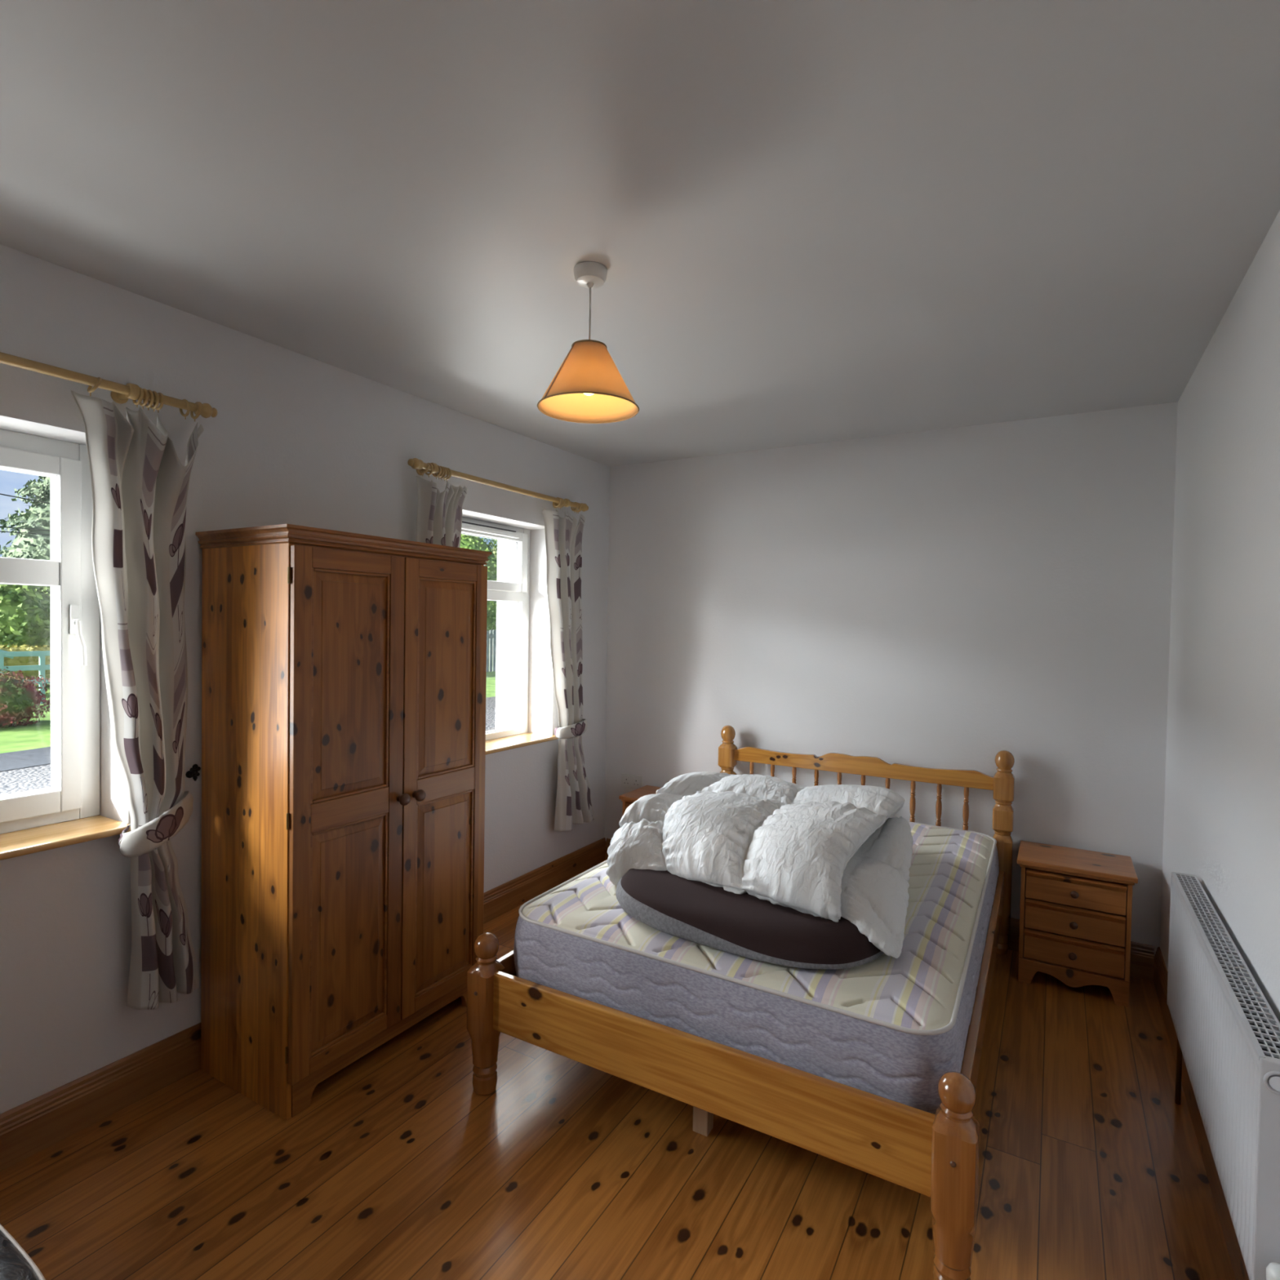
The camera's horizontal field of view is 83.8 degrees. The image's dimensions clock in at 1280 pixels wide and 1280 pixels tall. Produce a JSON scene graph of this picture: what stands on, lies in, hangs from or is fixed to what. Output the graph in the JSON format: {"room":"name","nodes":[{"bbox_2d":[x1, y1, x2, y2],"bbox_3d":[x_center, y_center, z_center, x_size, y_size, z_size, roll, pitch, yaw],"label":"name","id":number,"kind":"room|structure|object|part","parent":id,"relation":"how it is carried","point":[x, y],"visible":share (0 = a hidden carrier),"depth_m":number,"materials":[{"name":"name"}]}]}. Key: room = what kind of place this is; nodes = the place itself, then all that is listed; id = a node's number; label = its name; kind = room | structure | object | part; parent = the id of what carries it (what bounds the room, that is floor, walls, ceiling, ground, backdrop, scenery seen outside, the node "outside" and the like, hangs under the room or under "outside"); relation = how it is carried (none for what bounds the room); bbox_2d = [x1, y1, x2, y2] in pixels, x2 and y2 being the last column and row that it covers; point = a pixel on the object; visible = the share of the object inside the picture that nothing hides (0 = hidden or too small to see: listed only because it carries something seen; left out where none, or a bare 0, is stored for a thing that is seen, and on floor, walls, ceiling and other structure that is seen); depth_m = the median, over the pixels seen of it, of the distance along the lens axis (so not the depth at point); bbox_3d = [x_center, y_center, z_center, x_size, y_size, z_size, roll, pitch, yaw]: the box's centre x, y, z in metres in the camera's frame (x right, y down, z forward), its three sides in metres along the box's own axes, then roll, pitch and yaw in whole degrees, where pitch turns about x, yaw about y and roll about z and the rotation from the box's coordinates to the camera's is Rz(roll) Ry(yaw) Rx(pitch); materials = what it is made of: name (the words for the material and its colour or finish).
{"room":"bedroom","nodes":[
{"label":"bedroom","id":0,"kind":"room"},
{"bbox_2d":[0,244,609,1114],"bbox_3d":[-1.678,0.181,2.379,0.420,2.474,5.111,2,2,30],"label":"wall","id":1,"kind":"structure","parent":0,"point":[293,437],"depth_m":2.37,"materials":[{"name":"white paint"}]},
{"bbox_2d":[0,428,130,860],"bbox_3d":[-1.871,-0.007,1.826,0.279,1.180,0.965,2,2,30],"label":"window","id":2,"kind":"structure","parent":1,"relation":"in","point":[65,813],"depth_m":2.16,"materials":[{"name":"white plastic"}]},
{"bbox_3d":[-1.948,-0.010,1.871,0.071,1.072,0.793,2,2,30],"label":"sash","id":3,"kind":"part","parent":2,"relation":"part of","materials":[{"name":"white plastic"}]},
{"bbox_3d":[-1.859,0.573,1.826,0.229,0.020,0.965,2,2,30],"label":"sill","id":4,"kind":"part","parent":2,"relation":"part of","materials":[{"name":"brown wood"}]},
{"bbox_3d":[-1.708,-0.015,2.169,0.042,0.185,0.032,2,2,30],"label":"handle","id":5,"kind":"part","parent":2,"relation":"part of","materials":[{"name":"white plastic"}]},
{"bbox_2d":[0,351,217,421],"bbox_3d":[-1.721,-0.713,1.736,0.106,0.066,1.324,2,2,30],"label":"curtain rod","id":6,"kind":"object","parent":1,"relation":"attached to","point":[120,393],"visible":1,"depth_m":2.07,"materials":[{"name":"brown wood"}]},
{"bbox_2d":[71,390,204,1009],"bbox_3d":[-1.481,0.213,2.124,0.342,1.805,0.173,0,2,-44],"label":"curtain","id":7,"kind":"object","parent":6,"relation":"hanging from","point":[140,482],"visible":1,"depth_m":2.12,"materials":[{"name":"fabric"}]},
{"bbox_2d":[185,764,200,781],"bbox_3d":[-1.446,0.426,2.306,0.064,0.053,0.034,2,2,30],"label":"hook","id":8,"kind":"object","parent":1,"relation":"attached to","point":[193,772],"visible":1,"depth_m":2.30,"materials":[{"name":"black metal"}]},
{"bbox_3d":[-1.446,0.440,2.308,0.067,0.026,0.024,2,2,38],"label":"bracket arm","id":9,"kind":"part","parent":8,"relation":"part of","materials":[{"name":"black metal"}]},
{"bbox_2d":[0,837,605,1171],"bbox_3d":[-1.507,1.351,2.295,0.020,0.146,5.111,2,2,30],"label":"baseboard","id":10,"kind":"structure","parent":1,"relation":"attached to","point":[28,1128],"depth_m":2.18,"materials":[{"name":"brown wood"}]},
{"bbox_2d":[407,457,588,513],"bbox_3d":[-0.657,-0.742,3.557,0.106,0.068,1.306,2,2,30],"label":"curtain rod","id":11,"kind":"object","parent":1,"relation":"attached to","point":[421,468],"visible":1,"depth_m":3.34,"materials":[{"name":"brown wood"}]},
{"bbox_2d":[415,475,467,547],"bbox_3d":[-0.881,0.196,3.149,0.140,1.788,0.286,2,2,33],"label":"curtain","id":12,"kind":"object","parent":11,"relation":"hanging from","point":[439,514],"visible":0.17,"depth_m":3.10,"materials":[{"name":"fabric"}]},
{"bbox_2d":[542,508,594,831],"bbox_3d":[-0.383,0.177,4.006,0.133,1.773,0.513,2,1,24],"label":"curtain","id":13,"kind":"object","parent":11,"relation":"hanging from","point":[563,538],"visible":1,"depth_m":3.95,"materials":[{"name":"fabric"}]},
{"bbox_2d":[461,516,558,754],"bbox_3d":[-0.801,-0.032,3.656,0.279,1.180,0.965,2,2,30],"label":"window","id":14,"kind":"structure","parent":1,"relation":"in","point":[517,592],"depth_m":3.99,"materials":[{"name":"white plastic"}]},
{"bbox_2d":[461,522,519,538],"bbox_3d":[-0.798,-0.572,3.705,0.023,0.032,0.505,2,2,30],"label":"vent","id":15,"kind":"object","parent":14,"relation":"attached to","point":[486,531],"depth_m":3.73,"materials":[{"name":"white plastic"}]},
{"bbox_2d":[461,520,528,592],"bbox_3d":[-0.859,-0.429,3.684,0.081,0.331,0.805,2,2,30],"label":"sash","id":16,"kind":"object","parent":14,"relation":"attached to","point":[519,537],"depth_m":3.89,"materials":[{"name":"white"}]},
{"bbox_3d":[-0.891,-0.044,3.708,0.070,1.160,0.901,2,2,30],"label":"frame","id":17,"kind":"part","parent":14,"relation":"part of","materials":[{"name":"white plastic"}]},
{"bbox_3d":[-0.789,0.549,3.657,0.229,0.020,0.965,2,2,30],"label":"sill","id":18,"kind":"part","parent":14,"relation":"part of","materials":[{"name":"brown wood"}]},
{"bbox_2d":[0,903,1235,1279],"bbox_3d":[-0.404,1.516,1.652,3.421,0.120,5.411,2,2,30],"label":"floor","id":19,"kind":"structure","parent":0,"point":[1090,1167],"depth_m":1.91,"materials":[{"name":"brown wood"}]},
{"bbox_2d":[0,1223,45,1279],"bbox_3d":[-1.338,1.205,0.983,0.926,0.503,0.656,2,2,30],"label":"footstool","id":20,"kind":"object","parent":19,"relation":"on","point":[15,1264],"visible":1,"depth_m":1.12,"materials":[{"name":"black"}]},
{"bbox_2d":[195,524,492,1119],"bbox_3d":[-1.006,0.539,2.564,0.522,1.772,0.866,2,2,30],"label":"wardrobe","id":21,"kind":"object","parent":19,"relation":"on","point":[344,674],"visible":0.94,"depth_m":2.28,"materials":[{"name":"brown wood"}]},
{"bbox_3d":[-1.237,0.568,2.231,0.460,1.722,0.018,2,2,30],"label":"panel","id":22,"kind":"part","parent":21,"relation":"part of","materials":[{"name":"brown wood"}]},
{"bbox_3d":[-1.010,-0.321,2.555,0.481,0.052,0.866,2,2,30],"label":"cornice","id":23,"kind":"part","parent":21,"relation":"part of","materials":[{"name":"brown wood"}]},
{"bbox_3d":[-0.927,0.521,2.280,0.020,1.604,0.408,2,2,30],"label":"door","id":24,"kind":"part","parent":21,"relation":"part of","materials":[{"name":"brown wood"}]},
{"bbox_3d":[-0.927,0.527,2.281,0.012,1.480,0.280,2,2,30],"label":"door panel","id":25,"kind":"part","parent":21,"relation":"part of","materials":[{"name":"brown wood"}]},
{"bbox_3d":[-0.806,0.543,2.429,0.041,0.041,0.041,2,2,30],"label":"knob","id":26,"kind":"part","parent":21,"relation":"part of","materials":[{"name":"brown wood"}]},
{"bbox_3d":[-0.771,0.542,2.487,0.041,0.041,0.041,2,2,30],"label":"knob","id":27,"kind":"part","parent":21,"relation":"part of","materials":[{"name":"brown wood"}]},
{"bbox_3d":[-0.719,0.516,2.635,0.020,1.604,0.405,2,2,30],"label":"door","id":28,"kind":"part","parent":21,"relation":"part of","materials":[{"name":"brown wood"}]},
{"bbox_3d":[-0.720,0.522,2.636,0.012,1.480,0.277,2,2,30],"label":"door panel","id":29,"kind":"part","parent":21,"relation":"part of","materials":[{"name":"brown wood"}]},
{"bbox_2d":[618,785,662,816],"bbox_3d":[0.137,1.147,4.072,0.424,0.525,0.331,2,2,30],"label":"nightstand","id":30,"kind":"object","parent":19,"relation":"on","point":[628,798],"visible":0.07,"depth_m":4.07,"materials":[{"name":"brown wood"}]},
{"bbox_3d":[-0.020,1.159,4.176,0.016,0.491,0.300,2,2,30],"label":"panel","id":31,"kind":"part","parent":30,"relation":"part of","materials":[{"name":"brown wood"}]},
{"bbox_3d":[0.144,0.913,4.072,0.404,0.012,0.308,2,2,30],"label":"moulding","id":32,"kind":"part","parent":30,"relation":"part of","materials":[{"name":"brown wood"}]},
{"bbox_2d":[466,724,1014,1279],"bbox_3d":[0.595,0.976,2.790,1.473,0.941,2.064,2,2,30],"label":"double bed","id":33,"kind":"object","parent":19,"relation":"on","point":[935,1156],"visible":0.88,"depth_m":1.92,"materials":[{"name":"brown wood"}]},
{"bbox_3d":[-0.005,1.110,3.136,0.026,0.147,1.910,2,2,30],"label":"rail","id":34,"kind":"part","parent":33,"relation":"part of","materials":[{"name":"brown wood"}]},
{"bbox_3d":[0.189,1.335,2.117,0.048,0.240,0.045,2,2,30],"label":"support leg","id":35,"kind":"part","parent":33,"relation":"part of","materials":[{"name":"brown wood"}]},
{"bbox_3d":[0.106,1.156,1.938,1.320,0.180,0.028,2,2,30],"label":"footboard rail","id":36,"kind":"part","parent":33,"relation":"part of","materials":[{"name":"brown wood"}]},
{"bbox_2d":[513,821,999,1114],"bbox_3d":[0.608,1.005,2.799,1.355,0.288,1.938,2,2,30],"label":"mattress","id":37,"kind":"object","parent":33,"relation":"on","point":[888,1027],"visible":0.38,"depth_m":1.98,"materials":[{"name":"grey fabric"}]},
{"bbox_2d":[615,868,884,969],"bbox_3d":[0.363,0.833,2.315,0.884,0.097,0.670,2,2,32],"label":"cushion","id":38,"kind":"object","parent":37,"relation":"on","point":[745,925],"visible":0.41,"depth_m":2.04,"materials":[{"name":"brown fabric"}]},
{"bbox_3d":[0.611,0.889,2.796,1.304,0.030,1.890,2,2,30],"label":"panel","id":39,"kind":"part","parent":37,"relation":"part of","materials":[{"name":"beige fabric"}]},
{"bbox_2d":[605,771,912,958],"bbox_3d":[0.568,0.708,2.674,1.096,0.368,1.104,2,2,38],"label":"duvet","id":40,"kind":"object","parent":37,"relation":"on","point":[833,852],"visible":0.98,"depth_m":2.37,"materials":[{"name":"white fabric"}]},
{"bbox_3d":[1.088,0.635,3.640,1.290,0.096,0.026,2,2,30],"label":"headboard rail","id":41,"kind":"part","parent":33,"relation":"part of","materials":[{"name":"brown wood"}]},
{"bbox_3d":[1.194,1.145,2.454,0.026,0.147,1.910,2,2,30],"label":"rail","id":42,"kind":"part","parent":33,"relation":"part of","materials":[{"name":"brown wood"}]},
{"bbox_2d":[1017,840,1137,1007],"bbox_3d":[1.861,1.198,3.065,0.424,0.525,0.331,2,2,30],"label":"nightstand","id":43,"kind":"object","parent":19,"relation":"on","point":[1076,904],"visible":1,"depth_m":2.95,"materials":[{"name":"brown wood"}]},
{"bbox_3d":[1.704,1.210,3.170,0.016,0.491,0.300,2,2,30],"label":"panel","id":44,"kind":"part","parent":43,"relation":"part of","materials":[{"name":"brown wood"}]},
{"bbox_3d":[1.783,1.302,2.937,0.030,0.030,0.029,2,2,30],"label":"knob","id":45,"kind":"part","parent":43,"relation":"part of","materials":[{"name":"brown wood"}]},
{"bbox_3d":[1.785,1.174,2.934,0.030,0.030,0.029,2,2,30],"label":"knob","id":46,"kind":"part","parent":43,"relation":"part of","materials":[{"name":"brown wood"}]},
{"bbox_3d":[1.858,1.297,3.065,0.354,0.116,0.268,2,2,30],"label":"drawer","id":47,"kind":"part","parent":43,"relation":"part of","materials":[{"name":"brown wood"}]},
{"bbox_3d":[1.787,1.046,2.932,0.030,0.030,0.029,2,2,30],"label":"knob","id":48,"kind":"part","parent":43,"relation":"part of","materials":[{"name":"brown wood"}]},
{"bbox_3d":[1.860,1.169,3.062,0.354,0.116,0.268,2,2,30],"label":"drawer","id":49,"kind":"part","parent":43,"relation":"part of","materials":[{"name":"brown wood"}]},
{"bbox_3d":[1.862,1.041,3.059,0.354,0.116,0.268,2,2,30],"label":"drawer","id":50,"kind":"part","parent":43,"relation":"part of","materials":[{"name":"brown wood"}]},
{"bbox_3d":[1.868,0.964,3.066,0.404,0.012,0.308,2,2,30],"label":"moulding","id":51,"kind":"part","parent":43,"relation":"part of","materials":[{"name":"brown wood"}]},
{"bbox_3d":[2.028,1.220,2.980,0.016,0.491,0.300,2,2,30],"label":"panel","id":52,"kind":"part","parent":43,"relation":"part of","materials":[{"name":"brown wood"}]},
{"bbox_2d":[0,0,1279,466],"bbox_3d":[-0.361,-1.092,1.593,3.421,0.150,5.411,2,2,30],"label":"ceiling","id":53,"kind":"structure","parent":0,"point":[808,221],"depth_m":1.60,"materials":[{"name":"grey paint"}]},
{"bbox_2d":[537,261,639,423],"bbox_3d":[-0.140,-0.830,1.970,0.282,0.382,0.282,2,2,30],"label":"pendant lamp","id":54,"kind":"object","parent":53,"relation":"hanging from","point":[588,387],"visible":1,"depth_m":1.93,"materials":[{"name":"orange fabric"}]},
{"bbox_3d":[-0.141,-0.725,1.973,0.276,0.170,0.276,2,2,30],"label":"lamp shade","id":55,"kind":"part","parent":54,"relation":"part of","materials":[{"name":"orange fabric"}]},
{"bbox_3d":[-0.143,-0.641,1.974,0.282,0.004,0.282,2,2,30],"label":"shade trim","id":56,"kind":"part","parent":54,"relation":"part of","materials":[{"name":"brown fabric"}]},
{"bbox_3d":[-0.140,-0.810,1.971,0.098,0.004,0.098,2,2,30],"label":"shade trim","id":57,"kind":"part","parent":54,"relation":"part of","materials":[{"name":"brown fabric"}]},
{"bbox_3d":[-0.138,-0.893,1.968,0.006,0.167,0.006,1,1,8],"label":"cord","id":58,"kind":"part","parent":54,"relation":"part of","materials":[{"name":"white plastic"}]},
{"bbox_2d":[604,401,1177,954],"bbox_3d":[0.945,0.189,3.894,3.421,2.474,0.150,2,2,30],"label":"wall","id":59,"kind":"structure","parent":0,"point":[957,597],"depth_m":3.52,"materials":[{"name":"white paint"}]},
{"bbox_2d":[621,773,642,789],"bbox_3d":[-0.053,0.871,4.391,0.146,0.086,0.012,2,2,30],"label":"wall socket","id":60,"kind":"object","parent":59,"relation":"attached to","point":[628,780],"visible":0.95,"depth_m":4.39,"materials":[{"name":"white plastic"}]},
{"bbox_2d":[604,838,1154,981],"bbox_3d":[0.999,1.357,3.779,2.811,0.146,0.020,2,2,30],"label":"baseboard","id":61,"kind":"structure","parent":59,"relation":"attached to","point":[1142,955],"depth_m":3.10,"materials":[{"name":"brown wood"}]},
{"bbox_2d":[1160,210,1279,1022],"bbox_3d":[1.030,0.262,0.798,0.150,2.474,5.111,2,2,30],"label":"wall","id":62,"kind":"structure","parent":0,"point":[1221,828],"depth_m":1.96,"materials":[{"name":"white paint"}]},
{"bbox_2d":[1153,946,1249,1279],"bbox_3d":[0.937,1.423,0.868,0.020,0.146,5.111,2,2,30],"label":"baseboard","id":63,"kind":"structure","parent":62,"relation":"attached to","point":[1160,971],"depth_m":2.04,"materials":[{"name":"brown wood"}]},
{"bbox_2d":[1166,871,1279,1279],"bbox_3d":[1.440,1.120,1.771,0.076,0.724,1.229,2,2,30],"label":"radiator","id":64,"kind":"object","parent":62,"relation":"attached to","point":[1228,1032],"visible":1,"depth_m":1.54,"materials":[{"name":"white metal"}]},
{"bbox_2d":[1171,872,1279,1062],"bbox_3d":[1.454,0.762,1.790,0.063,0.008,1.164,2,2,30],"label":"grille","id":65,"kind":"object","parent":64,"relation":"attached to","point":[1260,1026],"depth_m":1.63,"materials":[{"name":"grey metal"}]},
{"bbox_3d":[1.473,0.977,1.782,0.012,0.413,1.154,2,2,30],"label":"panel","id":66,"kind":"part","parent":64,"relation":"part of","materials":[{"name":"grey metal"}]},
{"label":"outside","id":67,"kind":"structure","parent":0,"visible":0},
{"bbox_2d":[0,641,496,753],"bbox_3d":[-21.387,0.787,35.674,67.147,0.300,100.000,2,2,30],"label":"ground","id":68,"kind":"structure","parent":67,"point":[37,735],"depth_m":10.82,"materials":[{"name":"green plant"}]},
{"bbox_2d":[0,643,50,679],"bbox_3d":[-13.758,0.550,16.168,1.281,0.982,7.161,2,2,30],"label":"hedge","id":69,"kind":"object","parent":68,"relation":"on","point":[17,660],"visible":0.18,"depth_m":15.79,"materials":[{"name":"green plant"}]},
{"bbox_2d":[0,583,50,648],"bbox_3d":[-15.335,-0.346,17.385,3.097,2.998,3.090,1,1,-18],"label":"tree","id":70,"kind":"object","parent":68,"relation":"on","point":[24,610],"visible":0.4,"depth_m":16.76,"materials":[{"name":"green plant"}]},
{"bbox_2d":[0,475,50,594],"bbox_3d":[-20.151,-3.348,24.962,7.642,8.497,7.565,2,2,30],"label":"tree","id":71,"kind":"object","parent":68,"relation":"on","point":[28,546],"visible":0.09,"depth_m":23.64,"materials":[{"name":"green plant"}]},
{"bbox_2d":[0,666,50,728],"bbox_3d":[-10.290,0.889,11.189,1.613,1.012,1.930,2,2,30],"label":"flowering shrub","id":72,"kind":"object","parent":68,"relation":"on","point":[19,700],"visible":0.99,"depth_m":11.22,"materials":[{"name":"green plant"}]},
{"bbox_2d":[0,763,50,795],"bbox_3d":[-6.824,1.637,2.040,8.046,0.012,20.600,2,2,30],"label":"gravel bed","id":73,"kind":"object","parent":68,"relation":"on","point":[35,777],"visible":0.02,"depth_m":7.70,"materials":[{"name":"grey gravel"}]},
{"bbox_2d":[0,649,50,704],"bbox_3d":[-12.303,0.538,13.675,0.140,1.500,2.690,2,2,30],"label":"fence","id":74,"kind":"object","parent":68,"relation":"on","point":[42,667],"visible":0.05,"depth_m":14.10,"materials":[{"name":"teal"}]},
{"bbox_3d":[-12.298,0.278,13.669,0.060,0.100,2.410,2,2,30],"label":"rail","id":75,"kind":"part","parent":74,"relation":"part of","materials":[{"name":"teal wood"}]},
{"bbox_3d":[-12.303,0.558,13.675,0.060,0.100,2.410,2,2,30],"label":"rail","id":76,"kind":"part","parent":74,"relation":"part of","materials":[{"name":"teal wood"}]},
{"bbox_3d":[-12.307,0.838,13.681,0.060,0.100,2.410,2,2,30],"label":"rail","id":77,"kind":"part","parent":74,"relation":"part of","materials":[{"name":"teal wood"}]},
{"bbox_2d":[0,746,50,771],"bbox_3d":[-9.187,1.442,6.546,2.262,0.080,14.000,2,2,30],"label":"edging","id":78,"kind":"object","parent":68,"relation":"on","point":[41,756],"visible":0.1,"depth_m":8.56,"materials":[{"name":"grey concrete"}]},
{"bbox_2d":[459,533,497,643],"bbox_3d":[-7.232,-2.272,29.046,4.200,6.622,4.325,1,1,-14],"label":"tree","id":79,"kind":"object","parent":68,"relation":"on","point":[471,542],"visible":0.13,"depth_m":28.38,"materials":[{"name":"green plant"}]},
{"bbox_2d":[485,696,495,731],"bbox_3d":[-0.559,1.398,16.967,5.000,0.012,11.300,2,2,30],"label":"gravel drive","id":80,"kind":"structure","parent":68,"relation":"on","point":[490,701],"depth_m":13.77,"materials":[{"name":"grey gravel"}]},
{"bbox_2d":[486,630,496,671],"bbox_3d":[-4.859,0.369,26.388,0.085,1.497,16.000,2,2,30],"label":"fence","id":81,"kind":"object","parent":68,"relation":"on","point":[492,634],"visible":0.04,"depth_m":25.51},
{"bbox_2d":[485,537,497,654],"bbox_3d":[-7.718,-2.525,38.349,5.099,6.665,5.795,2,2,30],"label":"tree","id":82,"kind":"object","parent":68,"relation":"on","point":[494,552],"visible":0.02,"depth_m":37.48,"materials":[{"name":"green plant"}]},
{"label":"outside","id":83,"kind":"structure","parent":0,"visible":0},
{"bbox_2d":[0,493,50,503],"bbox_3d":[-10.362,-2.447,13.871,0.022,1.004,13.083,2,2,30],"label":"overhead wire","id":84,"kind":"object","parent":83,"point":[0,494],"visible":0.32,"depth_m":12.75,"materials":[{"name":"black metal"}]},
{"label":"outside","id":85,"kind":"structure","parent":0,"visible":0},
{"bbox_2d":[0,526,50,531],"bbox_3d":[-11.664,-2.289,15.616,0.022,0.318,14.734,2,2,30],"label":"overhead wire","id":86,"kind":"object","parent":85,"point":[0,526],"visible":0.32,"depth_m":14.38,"materials":[{"name":"black metal"}]},
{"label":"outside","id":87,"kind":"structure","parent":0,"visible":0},
{"bbox_2d":[0,530,50,535],"bbox_3d":[-12.962,-2.461,17.353,0.022,0.505,16.373,2,2,30],"label":"overhead wire","id":88,"kind":"object","parent":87,"point":[0,531],"visible":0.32,"depth_m":15.96,"materials":[{"name":"black metal"}]}
]}

